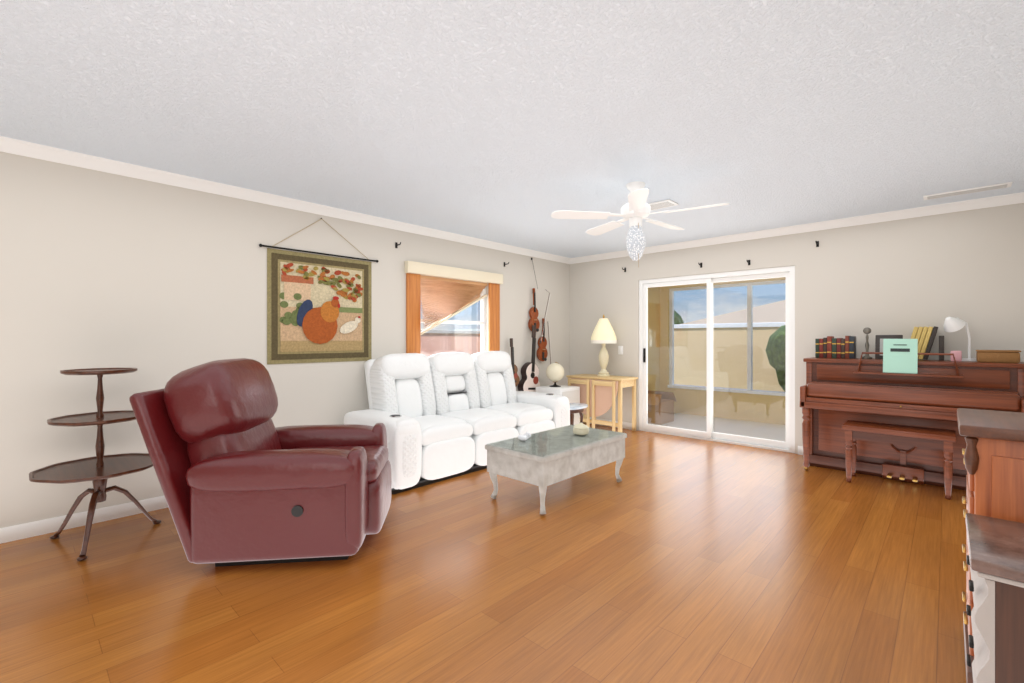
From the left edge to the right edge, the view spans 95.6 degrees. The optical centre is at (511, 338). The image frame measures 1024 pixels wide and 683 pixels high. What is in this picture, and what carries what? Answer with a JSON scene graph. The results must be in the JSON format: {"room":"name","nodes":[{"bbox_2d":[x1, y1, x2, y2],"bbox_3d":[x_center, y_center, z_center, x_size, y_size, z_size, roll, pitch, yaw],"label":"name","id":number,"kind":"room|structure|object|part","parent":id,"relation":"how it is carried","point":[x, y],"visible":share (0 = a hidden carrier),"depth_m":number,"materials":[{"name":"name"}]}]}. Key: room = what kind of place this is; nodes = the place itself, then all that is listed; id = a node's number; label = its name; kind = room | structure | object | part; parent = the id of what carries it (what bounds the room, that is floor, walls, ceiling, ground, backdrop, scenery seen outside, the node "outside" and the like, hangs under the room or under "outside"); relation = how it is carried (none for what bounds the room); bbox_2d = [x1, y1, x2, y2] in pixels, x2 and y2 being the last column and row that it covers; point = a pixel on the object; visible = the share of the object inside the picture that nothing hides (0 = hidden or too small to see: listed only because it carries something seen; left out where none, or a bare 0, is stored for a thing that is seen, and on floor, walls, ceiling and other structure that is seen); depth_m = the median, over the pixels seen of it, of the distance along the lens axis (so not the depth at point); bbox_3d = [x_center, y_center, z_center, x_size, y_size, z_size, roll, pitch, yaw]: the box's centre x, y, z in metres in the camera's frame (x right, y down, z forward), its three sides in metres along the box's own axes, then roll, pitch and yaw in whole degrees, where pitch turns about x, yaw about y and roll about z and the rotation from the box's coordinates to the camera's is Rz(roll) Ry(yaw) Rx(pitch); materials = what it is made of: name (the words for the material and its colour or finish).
{"room":"living room","nodes":[
{"label":"living room","id":0,"kind":"room"},
{"bbox_2d":[0,152,569,527],"bbox_3d":[-1.907,0.012,4.244,0.150,2.470,8.300,0,0,43],"label":"wall","id":1,"kind":"structure","parent":0,"point":[158,285],"depth_m":3.35,"materials":[{"name":"beige paint"}]},
{"bbox_2d":[0,496,167,543],"bbox_3d":[-1.847,1.202,4.188,0.014,0.090,8.000,0,0,43],"label":"baseboard","id":2,"kind":"structure","parent":1,"relation":"attached to","point":[27,530],"depth_m":3.07,"materials":[{"name":"white"}]},
{"bbox_2d":[0,136,571,263],"bbox_3d":[-1.830,-1.184,4.172,0.062,0.078,8.000,0,0,43],"label":"crown molding","id":3,"kind":"structure","parent":1,"relation":"attached to","point":[38,151],"depth_m":3.69,"materials":[{"name":"white wood"}]},
{"bbox_2d":[259,218,378,363],"bbox_3d":[-1.738,-0.451,4.291,0.036,1.336,1.118,0,0,43],"label":"art","id":4,"kind":"object","parent":1,"relation":"attached to","point":[319,308],"visible":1,"depth_m":4.24,"materials":[{"name":"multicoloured fabric"}]},
{"bbox_2d":[405,261,502,355],"bbox_3d":[-0.669,-0.166,5.483,0.180,1.325,1.440,0,0,43],"label":"window","id":5,"kind":"structure","parent":1,"relation":"in","point":[414,271],"depth_m":5.42,"materials":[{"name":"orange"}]},
{"bbox_2d":[420,275,486,335],"bbox_3d":[-0.684,-0.366,5.489,0.176,0.674,1.070,0,0,36],"label":"window blinds","id":6,"kind":"object","parent":5,"relation":"attached to","point":[448,297],"visible":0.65,"depth_m":5.35,"materials":[{"name":"beige wood"}]},
{"bbox_2d":[510,338,519,385],"bbox_3d":[-0.009,0.319,6.087,0.073,0.657,0.244,0,3,43],"label":"guitar","id":7,"kind":"object","parent":1,"relation":"attached to","point":[515,374],"visible":0.52,"depth_m":6.07,"materials":[{"name":"brown wood"}]},
{"bbox_2d":[518,325,540,391],"bbox_3d":[0.258,0.311,6.347,0.105,0.995,0.370,0,-4,43],"label":"guitar","id":8,"kind":"object","parent":1,"relation":"attached to","point":[529,381],"visible":0.73,"depth_m":6.29,"materials":[{"name":"black"}]},
{"bbox_2d":[528,288,539,331],"bbox_3d":[0.310,-0.398,6.428,0.062,0.611,0.205,0,2,43],"label":"violin","id":9,"kind":"object","parent":1,"relation":"attached to","point":[533,315],"visible":0.94,"depth_m":6.41,"materials":[{"name":"brown wood"}]},
{"bbox_2d":[531,258,551,362],"bbox_3d":[0.456,-0.335,6.572,0.112,1.585,0.445,0,0,43],"label":"bow","id":10,"kind":"object","parent":1,"relation":"attached to","point":[544,319],"visible":1,"depth_m":6.54,"materials":[{"name":"brown wood"}]},
{"bbox_2d":[537,318,547,360],"bbox_3d":[0.441,0.012,6.567,0.062,0.611,0.205,0,-2,43],"label":"violin","id":11,"kind":"object","parent":1,"relation":"attached to","point":[542,353],"visible":0.83,"depth_m":6.55,"materials":[{"name":"brown wood"}]},
{"bbox_2d":[0,413,966,682],"bbox_3d":[0.768,1.307,3.003,5.750,0.120,10.150,0,0,43],"label":"floor","id":12,"kind":"structure","parent":0,"point":[674,559],"depth_m":2.31,"materials":[{"name":"brown wood"}]},
{"bbox_2d":[29,368,160,560],"bbox_3d":[-2.553,0.717,2.884,0.631,1.056,0.624,0,0,43],"label":"table","id":13,"kind":"object","parent":12,"relation":"on","point":[99,469],"visible":0.96,"depth_m":2.86,"materials":[{"name":"brown wood"}]},
{"bbox_2d":[129,358,391,566],"bbox_3d":[-1.418,0.686,2.916,1.240,1.122,0.990,0,0,-7],"label":"recliner","id":14,"kind":"object","parent":12,"relation":"on","point":[242,479],"visible":1,"depth_m":2.50,"materials":[{"name":"red leather"}]},
{"bbox_2d":[344,351,569,494],"bbox_3d":[-0.481,0.695,4.860,1.016,1.105,2.370,0,0,43],"label":"sofa","id":15,"kind":"object","parent":12,"relation":"on","point":[442,416],"visible":0.94,"depth_m":4.49,"materials":[{"name":"white leather"}]},
{"bbox_2d":[485,425,626,513],"bbox_3d":[0.395,1.030,3.826,0.600,0.429,1.150,0,0,43],"label":"coffee table","id":16,"kind":"object","parent":12,"relation":"on","point":[542,460],"visible":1,"depth_m":3.54,"materials":[{"name":"painted wood"},{"name":"green marble"}]},
{"bbox_2d":[518,432,530,440],"bbox_3d":[0.110,0.778,3.763,0.120,0.073,0.148,0,0,43],"label":"figurine","id":17,"kind":"object","parent":16,"relation":"on","point":[526,436],"visible":1,"depth_m":3.70,"materials":[{"name":"white ceramic"}]},
{"bbox_2d":[573,423,588,434],"bbox_3d":[0.589,0.764,3.959,0.140,0.100,0.140,0,0,43],"label":"bowl","id":18,"kind":"object","parent":16,"relation":"on","point":[580,429],"visible":1,"depth_m":3.91,"materials":[{"name":"beige ceramic"}]},
{"bbox_2d":[536,385,579,424],"bbox_3d":[0.624,0.947,6.285,0.428,0.600,0.440,0,0,43],"label":"base cabinet","id":19,"kind":"object","parent":12,"relation":"on","point":[571,394],"visible":0.35,"depth_m":6.18,"materials":[{"name":"white paint"}]},
{"bbox_2d":[546,362,563,386],"bbox_3d":[0.590,0.479,6.299,0.250,0.334,0.263,0,0,43],"label":"globe","id":20,"kind":"object","parent":19,"relation":"on","point":[555,371],"visible":1,"depth_m":6.21,"materials":[{"name":"beige metal"}]},
{"bbox_2d":[569,403,587,424],"bbox_3d":[0.750,1.037,5.797,0.328,0.420,0.512,0,0,43],"label":"side table","id":21,"kind":"object","parent":12,"relation":"on","point":[577,408],"visible":0.44,"depth_m":5.71,"materials":[{"name":"white stone"}]},
{"bbox_2d":[566,314,637,432],"bbox_3d":[1.222,0.449,6.417,0.880,1.596,0.500,0,0,43],"label":"console table","id":22,"kind":"object","parent":12,"relation":"on","point":[598,394],"depth_m":6.26,"materials":[{"name":"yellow wood"}]},
{"bbox_3d":[1.274,0.084,6.443,0.358,0.865,0.358,0,0,43],"label":"table lamp","id":23,"kind":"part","parent":22,"relation":"part of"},
{"bbox_2d":[648,390,676,424],"bbox_3d":[2.186,1.053,7.225,0.500,0.449,0.643,0,0,43],"label":"box","id":24,"kind":"object","parent":12,"relation":"on","point":[654,406],"depth_m":6.90,"materials":[{"name":"brown cardboard"}]},
{"bbox_2d":[842,420,955,499],"bbox_3d":[3.250,0.997,3.917,0.720,0.500,0.340,0,0,43],"label":"piano bench","id":25,"kind":"object","parent":12,"relation":"on","point":[932,438],"visible":1,"depth_m":3.82,"materials":[{"name":"brown wood"}]},
{"bbox_2d":[800,352,1023,490],"bbox_3d":[3.498,0.683,4.144,1.510,1.128,0.710,0,0,43],"label":"piano","id":26,"kind":"object","parent":12,"relation":"on","point":[836,394],"visible":0.71,"depth_m":4.04,"materials":[{"name":"brown wood"}]},
{"bbox_2d":[815,336,855,358],"bbox_3d":[3.240,0.080,4.645,0.318,0.222,0.152,0,0,43],"label":"books","id":27,"kind":"object","parent":26,"relation":"on","point":[830,347],"visible":1,"depth_m":4.58,"materials":[{"name":"multicoloured paper"}]},
{"bbox_2d":[862,327,872,358],"bbox_3d":[3.403,0.040,4.445,0.084,0.302,0.084,0,0,43],"label":"figurine","id":28,"kind":"object","parent":26,"relation":"on","point":[867,331],"visible":0.94,"depth_m":4.44,"materials":[{"name":"grey metal"}]},
{"bbox_2d":[875,335,902,358],"bbox_3d":[3.534,0.076,4.350,0.200,0.228,0.056,0,0,43],"label":"photo frame","id":29,"kind":"object","parent":26,"relation":"on","point":[879,343],"visible":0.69,"depth_m":4.38,"materials":[{"name":"brown"}]},
{"bbox_2d":[883,339,917,373],"bbox_3d":[3.376,0.147,4.036,0.230,0.298,0.055,0,0,43],"label":"sheet music","id":30,"kind":"object","parent":26,"relation":"on","point":[900,355],"visible":0.95,"depth_m":4.03,"materials":[{"name":"green paper"}]},
{"bbox_2d":[910,326,943,360],"bbox_3d":[3.753,0.040,4.226,0.269,0.303,0.200,0,0,43],"label":"books","id":31,"kind":"object","parent":26,"relation":"on","point":[924,336],"visible":0.69,"depth_m":4.14,"materials":[{"name":"yellow paper"}]},
{"bbox_2d":[950,351,961,360],"bbox_3d":[3.817,0.146,3.988,0.070,0.090,0.060,0,0,43],"label":"box","id":32,"kind":"object","parent":26,"relation":"on","point":[958,355],"visible":1,"depth_m":3.96,"materials":[{"name":"pink"}]},
{"bbox_2d":[943,317,976,360],"bbox_3d":[3.923,-0.002,4.045,0.235,0.386,0.171,0,0,43],"label":"desk lamp","id":33,"kind":"object","parent":26,"relation":"on","point":[952,324],"visible":0.92,"depth_m":4.03,"materials":[{"name":"white metal"}]},
{"bbox_2d":[976,350,1020,362],"bbox_3d":[3.975,0.141,3.798,0.250,0.100,0.170,0,0,43],"label":"box","id":34,"kind":"object","parent":26,"relation":"on","point":[1004,356],"visible":0.98,"depth_m":3.74,"materials":[{"name":"brown wood"}]},
{"bbox_2d":[957,408,1023,682],"bbox_3d":[1.931,0.772,1.630,0.525,0.950,0.540,0,0,43],"label":"chest","id":35,"kind":"object","parent":12,"relation":"on","point":[993,454],"visible":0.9,"depth_m":1.59,"materials":[{"name":"brown wood"}]},
{"bbox_2d":[966,513,1023,682],"bbox_3d":[1.570,0.917,1.235,0.510,0.660,0.454,0,0,43],"label":"cabinet","id":36,"kind":"object","parent":12,"relation":"on","point":[995,559],"visible":1,"depth_m":1.24,"materials":[{"name":"brown wood"}]},
{"bbox_2d":[0,0,1023,257],"bbox_3d":[-0.102,-1.273,2.551,5.100,0.100,8.300,0,0,43],"label":"ceiling","id":37,"kind":"structure","parent":0,"point":[514,122],"depth_m":2.41,"materials":[{"name":"white paint"}]},
{"bbox_2d":[551,181,729,267],"bbox_3d":[1.021,-0.890,3.690,1.289,0.665,1.268,0,0,43],"label":"ceiling fan","id":38,"kind":"object","parent":37,"relation":"hanging from","point":[635,209],"visible":1,"depth_m":3.62,"materials":[{"name":"white paint"}]},
{"bbox_2d":[648,199,678,209],"bbox_3d":[1.330,-1.216,4.223,0.300,0.014,0.200,0,0,43],"label":"ceiling vent","id":39,"kind":"object","parent":37,"relation":"in","point":[662,204],"visible":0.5,"depth_m":4.17,"materials":[{"name":"white metal"}]},
{"bbox_2d":[923,182,1012,199],"bbox_3d":[3.741,-1.216,3.826,0.520,0.014,0.140,0,0,43],"label":"ceiling vent","id":40,"kind":"object","parent":37,"relation":"in","point":[969,190],"visible":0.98,"depth_m":3.80,"materials":[{"name":"white paint"}]},
{"bbox_2d":[570,203,1023,453],"bbox_3d":[2.741,0.012,5.471,4.950,2.470,0.150,0,0,43],"label":"wall","id":41,"kind":"structure","parent":0,"point":[904,277],"depth_m":4.65,"materials":[{"name":"beige paint"}]},
{"bbox_2d":[590,417,631,429],"bbox_3d":[1.299,1.202,6.711,1.090,0.090,0.014,0,0,43],"label":"baseboard","id":42,"kind":"structure","parent":41,"relation":"attached to","point":[626,425],"depth_m":6.46,"materials":[{"name":"white wood"}]},
{"bbox_2d":[618,346,622,353],"bbox_3d":[1.522,0.157,6.503,0.075,0.120,0.013,0,0,43],"label":"switch plate","id":43,"kind":"object","parent":41,"relation":"attached to","point":[620,349],"visible":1,"depth_m":6.50,"materials":[{"name":"white paint"}]},
{"bbox_2d":[639,266,794,452],"bbox_3d":[2.444,0.223,5.732,1.856,2.048,0.125,0,0,43],"label":"sliding door","id":44,"kind":"structure","parent":41,"relation":"attached to","point":[788,273],"depth_m":5.69,"materials":[{"name":"white paint"}]},
{"bbox_2d":[572,192,1023,263],"bbox_3d":[2.614,-1.184,5.445,4.620,0.078,0.062,0,0,43],"label":"crown molding","id":45,"kind":"structure","parent":41,"relation":"attached to","point":[1015,198],"depth_m":4.77,"materials":[{"name":"white wood"}]},
{"bbox_2d":[798,446,802,454],"bbox_3d":[3.728,1.202,4.433,1.730,0.090,0.014,0,0,43],"label":"baseboard","id":46,"kind":"structure","parent":41,"relation":"attached to","point":[800,448],"depth_m":5.00,"materials":[{"name":"white wood"}]},
{"label":"outside","id":47,"kind":"structure","parent":0,"visible":0},
{"bbox_3d":[16.164,1.462,16.085,90.000,0.170,110.000,0,0,43],"label":"ground","id":48,"kind":"structure","parent":47,"visible":0},
{"bbox_2d":[420,330,480,356],"bbox_3d":[-3.575,0.602,7.180,0.300,1.550,22.000,0,0,43],"label":"wall","id":49,"kind":"structure","parent":48,"relation":"on","point":[450,342],"depth_m":9.48,"materials":[{"name":"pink paint"}]},
{"bbox_2d":[454,323,785,391],"bbox_3d":[7.292,0.522,8.092,28.000,1.710,0.280,0,0,43],"label":"wall","id":50,"kind":"structure","parent":48,"relation":"on","point":[728,365],"depth_m":10.34,"materials":[{"name":"beige paint"}]},
{"bbox_2d":[674,310,683,323],"bbox_3d":[10.386,-0.564,31.109,11.802,4.215,8.108,0,0,43],"label":"tree","id":51,"kind":"object","parent":48,"relation":"on","point":[676,316],"depth_m":28.51,"materials":[{"name":"green plant"}]},
{"bbox_2d":[675,300,785,324],"bbox_3d":[14.007,0.062,8.928,18.150,2.630,10.190,0,0,43],"label":"house","id":52,"kind":"structure","parent":48,"relation":"on","point":[759,312],"depth_m":11.53,"materials":[{"name":"brown paint"}]},
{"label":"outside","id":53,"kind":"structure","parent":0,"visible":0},
{"bbox_2d":[648,287,659,390],"bbox_3d":[1.924,-0.003,7.596,0.150,2.740,1.830,0,0,43],"label":"wall","id":54,"kind":"structure","parent":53,"point":[653,378],"depth_m":8.08,"materials":[{"name":"brown"}]},
{"bbox_2d":[660,277,785,424],"bbox_3d":[4.471,-0.003,6.583,5.250,2.740,0.200,0,0,43],"label":"wall","id":55,"kind":"structure","parent":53,"point":[719,390],"depth_m":7.49,"materials":[{"name":"brown"}]},
{"bbox_2d":[766,325,785,391],"bbox_3d":[5.461,0.439,7.471,2.459,1.560,1.963,0,0,43],"label":"bush","id":56,"kind":"object","parent":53,"point":[775,334],"depth_m":7.82,"materials":[{"name":"green plant"}]}
]}

